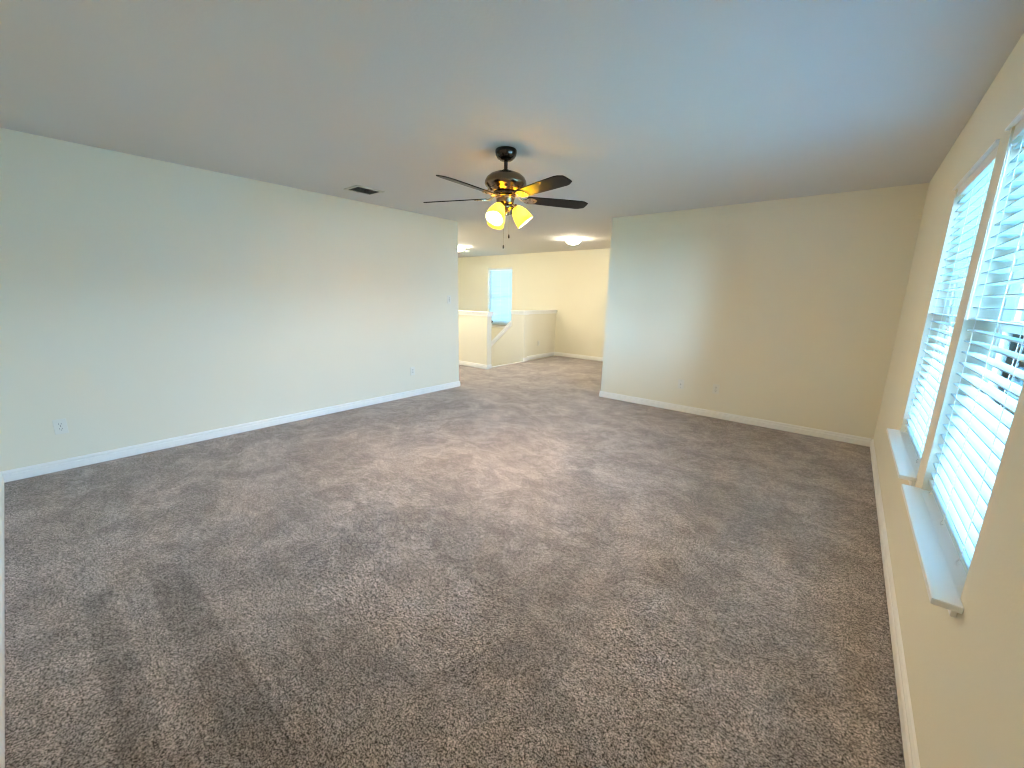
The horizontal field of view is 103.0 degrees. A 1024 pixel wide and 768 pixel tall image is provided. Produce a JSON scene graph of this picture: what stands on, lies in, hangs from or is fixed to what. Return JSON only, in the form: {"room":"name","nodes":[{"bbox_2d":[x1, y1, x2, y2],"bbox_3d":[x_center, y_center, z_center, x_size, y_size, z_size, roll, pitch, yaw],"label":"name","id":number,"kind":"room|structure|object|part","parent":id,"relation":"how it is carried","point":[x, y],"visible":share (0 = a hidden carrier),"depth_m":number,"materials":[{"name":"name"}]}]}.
{"room":"empty living room","nodes":[
{"label":"empty living room","id":0,"kind":"room"},
{"bbox_2d":[0,128,452,471],"bbox_3d":[-2.375,-0.707,4.389,0.120,2.640,4.537,11,16,38],"label":"wall","id":1,"kind":"structure","parent":0,"point":[143,299],"depth_m":3.62,"materials":[{"name":"paint"}]},
{"bbox_2d":[52,418,68,434],"bbox_3d":[-3.489,0.329,3.145,0.009,0.117,0.072,11,16,38],"label":"wall outlet","id":2,"kind":"object","parent":1,"relation":"attached to","point":[60,426],"visible":1,"depth_m":3.14,"materials":[{"name":"white plastic"}]},
{"bbox_2d":[0,381,459,482],"bbox_3d":[-2.263,0.337,4.671,0.016,0.086,4.552,11,16,38],"label":"baseboard","id":3,"kind":"structure","parent":1,"relation":"attached to","point":[69,463],"depth_m":3.79,"materials":[{"name":"paint"}]},
{"bbox_2d":[410,367,414,374],"bbox_3d":[-1.379,-0.180,5.654,0.009,0.117,0.072,11,16,38],"label":"wall outlet","id":4,"kind":"object","parent":1,"relation":"attached to","point":[412,369],"visible":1,"depth_m":5.65,"materials":[{"name":"white plastic"}]},
{"bbox_2d":[447,295,450,303],"bbox_3d":[-0.917,-1.240,5.970,0.017,0.117,0.072,11,16,38],"label":"light switch","id":5,"kind":"object","parent":1,"relation":"attached to","point":[448,296],"visible":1,"depth_m":5.96,"materials":[{"name":"white plastic"}]},
{"bbox_2d":[4,356,904,767],"bbox_3d":[-0.745,0.219,6.030,9.244,0.200,8.576,11,16,38],"label":"floor","id":6,"kind":"structure","parent":0,"point":[516,565],"depth_m":1.96,"materials":[{"name":"carpet"}]},
{"bbox_2d":[451,220,458,381],"bbox_3d":[-2.508,-1.370,7.444,4.300,2.640,0.120,11,16,38],"label":"wall","id":7,"kind":"structure","parent":0,"point":[454,223],"depth_m":6.07,"materials":[{"name":"paint"}]},
{"bbox_2d":[458,315,491,364],"bbox_3d":[-1.847,0.259,9.244,3.580,3.820,0.120,11,16,38],"label":"wall","id":8,"kind":"structure","parent":0,"point":[474,331],"depth_m":7.99,"materials":[{"name":"paint"}]},
{"bbox_2d":[459,360,487,368],"bbox_3d":[-1.867,-0.593,9.001,3.595,0.086,0.016,11,16,38],"label":"baseboard","id":9,"kind":"structure","parent":8,"relation":"attached to","point":[464,363],"depth_m":8.11,"materials":[{"name":"paint"}]},
{"bbox_2d":[458,310,493,316],"bbox_3d":[-1.794,-1.591,8.831,3.620,0.082,0.180,11,16,38],"label":"trim","id":10,"kind":"structure","parent":8,"relation":"attached to","point":[460,312],"depth_m":7.87,"materials":[{"name":"paint"}]},
{"bbox_2d":[491,314,527,365],"bbox_3d":[-1.082,0.064,10.216,3.500,3.820,0.130,11,16,38],"label":"wall","id":11,"kind":"structure","parent":0,"point":[511,347],"depth_m":9.00,"materials":[{"name":"paint"}]},
{"bbox_2d":[491,321,511,346],"bbox_3d":[-1.212,-0.243,10.263,3.150,2.856,0.190,11,16,38],"label":"trim","id":12,"kind":"structure","parent":11,"relation":"attached to","point":[508,325],"depth_m":9.15,"materials":[{"name":"paint"}]},
{"bbox_2d":[492,361,522,366],"bbox_3d":[-0.122,-0.393,8.488,0.042,0.042,1.126,11,16,38],"label":"trim","id":13,"kind":"structure","parent":11,"relation":"attached to","point":[520,361],"depth_m":8.47,"materials":[{"name":"paint"}]},
{"bbox_2d":[511,310,529,361],"bbox_3d":[0.168,-1.056,8.942,0.390,1.097,0.190,11,16,38],"label":"trim","id":14,"kind":"structure","parent":11,"relation":"attached to","point":[519,312],"depth_m":8.78,"materials":[{"name":"paint"}]},
{"bbox_2d":[0,0,1023,257],"bbox_3d":[-0.679,-2.321,5.482,9.504,0.120,8.836,11,16,38],"label":"ceiling","id":15,"kind":"structure","parent":0,"point":[646,106],"depth_m":2.12,"materials":[{"name":"paint"}]},
{"bbox_2d":[344,185,384,195],"bbox_3d":[-1.524,-1.991,4.196,0.256,0.014,0.314,11,16,38],"label":"ceiling vent","id":16,"kind":"object","parent":15,"relation":"in","point":[359,189],"visible":1,"depth_m":4.18,"materials":[{"name":"metal"}]},
{"bbox_2d":[458,246,464,251],"bbox_3d":[-1.173,-2.965,8.967,0.261,0.117,0.261,11,16,38],"label":"ceiling light","id":17,"kind":"object","parent":15,"relation":"attached to","point":[460,248],"visible":0.68,"depth_m":8.88,"materials":[{"name":"white glass"}]},
{"bbox_2d":[423,146,587,248],"bbox_3d":[-0.069,-1.356,2.986,1.284,0.688,1.248,11,16,38],"label":"ceiling fan","id":18,"kind":"object","parent":15,"relation":"hanging from","point":[504,185],"visible":1,"depth_m":2.92,"materials":[{"name":"grey metal"}]},
{"bbox_3d":[-0.445,-1.416,3.145,0.503,0.036,0.124,5,13,17],"label":"fan blade","id":19,"kind":"part","parent":18,"relation":"part of","materials":[{"name":"black wood"}]},
{"bbox_3d":[-0.289,-1.314,2.687,0.134,0.036,0.506,11,16,38],"label":"fan blade","id":20,"kind":"part","parent":18,"relation":"part of","materials":[{"name":"black wood"}]},
{"bbox_3d":[-0.197,-1.399,3.074,0.176,0.046,0.086,3,12,9],"label":"blade arm","id":21,"kind":"part","parent":18,"relation":"part of","materials":[{"name":"gold metal"}]},
{"bbox_3d":[-0.141,-1.359,2.895,0.087,0.046,0.177,11,16,38],"label":"blade arm","id":22,"kind":"part","parent":18,"relation":"part of","materials":[{"name":"gold metal"}]},
{"bbox_3d":[-0.112,-1.230,2.935,0.133,0.159,0.153,11,16,38],"label":"lamp shade","id":23,"kind":"part","parent":18,"relation":"part of","materials":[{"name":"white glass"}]},
{"bbox_3d":[-0.116,-1.280,3.162,0.152,0.159,0.135,11,16,38],"label":"lamp shade","id":24,"kind":"part","parent":18,"relation":"part of","materials":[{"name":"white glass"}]},
{"bbox_3d":[-0.106,-1.247,2.946,0.059,0.086,0.077,11,16,38],"label":"light bulb","id":25,"kind":"part","parent":18,"relation":"part of","materials":[{"name":"white glass"}]},
{"bbox_3d":[0.036,-1.355,2.889,0.174,0.046,0.091,11,16,38],"label":"blade arm","id":26,"kind":"part","parent":18,"relation":"part of","materials":[{"name":"gold metal"}]},
{"bbox_3d":[0.084,-1.252,3.053,0.145,0.159,0.142,11,16,38],"label":"lamp shade","id":27,"kind":"part","parent":18,"relation":"part of","materials":[{"name":"yellow glass"}]},
{"bbox_3d":[0.103,-1.391,3.062,0.176,0.046,0.086,-5,14,-26],"label":"blade arm","id":28,"kind":"part","parent":18,"relation":"part of","materials":[{"name":"gold metal"}]},
{"bbox_3d":[0.196,-1.305,2.693,0.124,0.036,0.503,-8,15,-35],"label":"fan blade","id":29,"kind":"part","parent":18,"relation":"part of","materials":[{"name":"black wood"}]},
{"bbox_3d":[0.347,-1.401,3.148,0.503,0.036,0.124,-3,13,-18],"label":"fan blade","id":30,"kind":"part","parent":18,"relation":"part of","materials":[{"name":"black wood"}]},
{"bbox_2d":[566,238,580,244],"bbox_3d":[1.114,-2.580,7.401,0.261,0.117,0.261,11,16,38],"label":"ceiling light","id":31,"kind":"object","parent":15,"relation":"attached to","point":[572,241],"visible":1,"depth_m":7.31,"materials":[{"name":"white glass"}]},
{"bbox_2d":[458,248,609,356],"bbox_3d":[1.353,-0.515,9.880,7.500,5.190,0.140,11,16,38],"label":"wall","id":32,"kind":"structure","parent":0,"point":[574,283],"depth_m":9.69,"materials":[{"name":"paint"}]},
{"bbox_2d":[490,270,505,327],"bbox_3d":[-0.306,-2.295,10.881,0.930,1.560,0.185,11,16,38],"label":"window","id":33,"kind":"structure","parent":32,"relation":"in","point":[492,325],"depth_m":10.99,"materials":[{"name":"white plastic"}]},
{"bbox_3d":[-0.335,-1.559,11.024,0.930,0.060,0.142,11,16,38],"label":"sill","id":34,"kind":"part","parent":33,"relation":"part of","materials":[{"name":"white paint"}]},
{"bbox_2d":[488,267,511,324],"bbox_3d":[-0.302,-2.328,10.874,0.844,1.494,0.078,11,16,38],"label":"window blind","id":35,"kind":"object","parent":33,"relation":"attached to","point":[500,282],"visible":0.85,"depth_m":10.88,"materials":[{"name":"white plastic"}]},
{"bbox_2d":[555,352,602,360],"bbox_3d":[2.625,-0.442,8.723,4.085,0.086,0.016,11,16,38],"label":"baseboard","id":36,"kind":"structure","parent":32,"relation":"attached to","point":[556,353],"depth_m":9.55,"materials":[{"name":"paint"}]},
{"bbox_2d":[527,313,555,360],"bbox_3d":[0.582,0.198,9.753,0.120,3.820,1.246,11,16,38],"label":"wall","id":37,"kind":"structure","parent":0,"point":[541,327],"depth_m":9.45,"materials":[{"name":"paint"}]},
{"bbox_2d":[522,310,556,313],"bbox_3d":[0.626,-1.656,9.357,0.185,0.082,1.230,11,16,38],"label":"trim","id":38,"kind":"structure","parent":37,"relation":"attached to","point":[531,311],"depth_m":9.30,"materials":[{"name":"paint"}]},
{"bbox_2d":[527,352,554,359],"bbox_3d":[0.656,-0.656,9.529,0.016,0.086,1.234,11,16,38],"label":"baseboard","id":39,"kind":"structure","parent":37,"relation":"attached to","point":[550,353],"depth_m":9.54,"materials":[{"name":"paint"}]},
{"bbox_2d":[601,183,928,439],"bbox_3d":[2.499,-0.698,4.799,2.990,2.640,0.120,11,16,38],"label":"wall","id":40,"kind":"structure","parent":0,"point":[792,307],"depth_m":4.45,"materials":[{"name":"paint"}]},
{"bbox_2d":[678,379,683,388],"bbox_3d":[2.137,0.001,5.152,0.072,0.117,0.016,11,16,38],"label":"cable jack","id":41,"kind":"object","parent":40,"relation":"attached to","point":[680,382],"visible":1,"depth_m":5.15,"materials":[{"name":"white plastic"}]},
{"bbox_2d":[712,384,719,393],"bbox_3d":[2.455,0.061,4.901,0.072,0.117,0.009,11,16,38],"label":"wall outlet","id":42,"kind":"object","parent":40,"relation":"attached to","point":[715,390],"visible":1,"depth_m":4.90,"materials":[{"name":"white plastic"}]},
{"bbox_2d":[599,391,870,446],"bbox_3d":[2.423,0.363,4.984,2.990,0.086,0.016,11,16,38],"label":"baseboard","id":43,"kind":"structure","parent":40,"relation":"attached to","point":[847,438],"depth_m":4.73,"materials":[{"name":"paint"}]},
{"bbox_2d":[873,33,1023,767],"bbox_3d":[1.959,-0.049,1.751,0.140,2.640,5.616,11,16,38],"label":"wall","id":44,"kind":"structure","parent":0,"point":[965,672],"depth_m":1.51,"materials":[{"name":"paint"}]},
{"bbox_2d":[870,439,919,767],"bbox_3d":[1.839,1.001,1.981,0.016,0.086,5.496,11,16,38],"label":"baseboard","id":45,"kind":"structure","parent":44,"relation":"attached to","point":[910,749],"depth_m":1.63,"materials":[{"name":"paint"}]},
{"bbox_2d":[886,245,972,486],"bbox_3d":[2.235,-0.300,2.091,0.198,1.502,0.952,11,16,38],"label":"window","id":46,"kind":"structure","parent":44,"relation":"in","point":[905,457],"depth_m":2.29,"materials":[{"name":"white plastic"}]},
{"bbox_3d":[2.204,0.400,2.256,0.156,0.062,0.952,11,16,38],"label":"sill","id":47,"kind":"part","parent":46,"relation":"part of","materials":[{"name":"white paint"}]},
{"bbox_3d":[2.282,0.003,2.110,0.018,0.700,0.825,11,16,38],"label":"sash","id":48,"kind":"part","parent":46,"relation":"part of","materials":[{"name":"white plastic"}]},
{"bbox_2d":[904,139,999,462],"bbox_3d":[2.241,-0.348,2.100,0.078,1.414,0.935,11,16,38],"label":"window blind","id":49,"kind":"object","parent":46,"relation":"attached to","point":[975,184],"visible":0.7,"depth_m":2.09,"materials":[{"name":"white plastic"}]},
{"bbox_3d":[2.223,0.328,2.224,0.050,0.018,0.867,11,16,38],"label":"rail","id":50,"kind":"part","parent":49,"relation":"part of","materials":[{"name":"white plastic"}]},
{"bbox_3d":[2.432,-0.376,2.314,0.057,1.356,0.002,11,16,38],"label":"ladder cord","id":51,"kind":"part","parent":49,"relation":"part of","materials":[{"name":"white plastic"}]},
{"bbox_3d":[2.237,-0.330,2.082,0.057,1.356,0.002,11,16,38],"label":"ladder cord","id":52,"kind":"part","parent":49,"relation":"part of","materials":[{"name":"white fabric"}]},
{"bbox_2d":[901,232,1023,617],"bbox_3d":[1.552,-0.138,1.278,0.198,1.502,0.940,11,16,38],"label":"window","id":53,"kind":"structure","parent":44,"relation":"in","point":[944,580],"depth_m":1.43,"materials":[{"name":"white plastic"}]},
{"bbox_3d":[1.522,0.563,1.443,0.156,0.062,0.940,11,16,38],"label":"sill","id":54,"kind":"part","parent":53,"relation":"part of","materials":[{"name":"white paint"}]},
{"bbox_2d":[928,108,1023,574],"bbox_3d":[1.572,-0.189,1.304,0.078,1.414,0.910,11,16,38],"label":"window blind","id":55,"kind":"object","parent":53,"relation":"attached to","point":[961,486],"visible":0.84,"depth_m":1.37,"materials":[{"name":"white plastic"}]},
{"bbox_3d":[1.554,0.487,1.427,0.050,0.018,0.842,11,16,38],"label":"rail","id":56,"kind":"part","parent":55,"relation":"part of","materials":[{"name":"white plastic"}]},
{"bbox_3d":[1.567,-0.171,1.285,0.057,1.356,0.002,11,16,38],"label":"ladder cord","id":57,"kind":"part","parent":55,"relation":"part of","materials":[{"name":"white plastic"}]},
{"bbox_3d":[1.380,-0.126,1.062,0.057,1.356,0.002,11,16,38],"label":"ladder cord","id":58,"kind":"part","parent":55,"relation":"part of","materials":[{"name":"white plastic"}]},
{"bbox_3d":[1.613,0.162,1.313,0.018,0.700,0.800,11,16,38],"label":"sash","id":59,"kind":"part","parent":53,"relation":"part of","materials":[{"name":"white plastic"}]},
{"bbox_3d":[1.613,0.162,1.313,0.004,0.640,0.740,11,16,38],"label":"pane","id":60,"kind":"part","parent":53,"relation":"part of","materials":[{"name":"clear glass"}]},
{"bbox_3d":[1.641,-0.483,1.161,0.018,0.705,0.800,11,16,38],"label":"sash","id":61,"kind":"part","parent":53,"relation":"part of","materials":[{"name":"white plastic"}]},
{"bbox_3d":[1.641,-0.483,1.161,0.004,0.645,0.740,11,16,38],"label":"pane","id":62,"kind":"part","parent":53,"relation":"part of","materials":[{"name":"clear glass"}]},
{"bbox_3d":[-1.772,0.015,1.108,5.084,2.640,0.120,11,16,38],"label":"wall","id":63,"kind":"structure","parent":0,"visible":0},
{"bbox_2d":[0,473,4,767],"bbox_3d":[-1.804,1.047,1.431,4.914,0.086,0.016,11,16,38],"label":"baseboard","id":64,"kind":"structure","parent":63,"relation":"attached to","point":[2,577],"depth_m":1.65,"materials":[{"name":"paint"}]}
]}

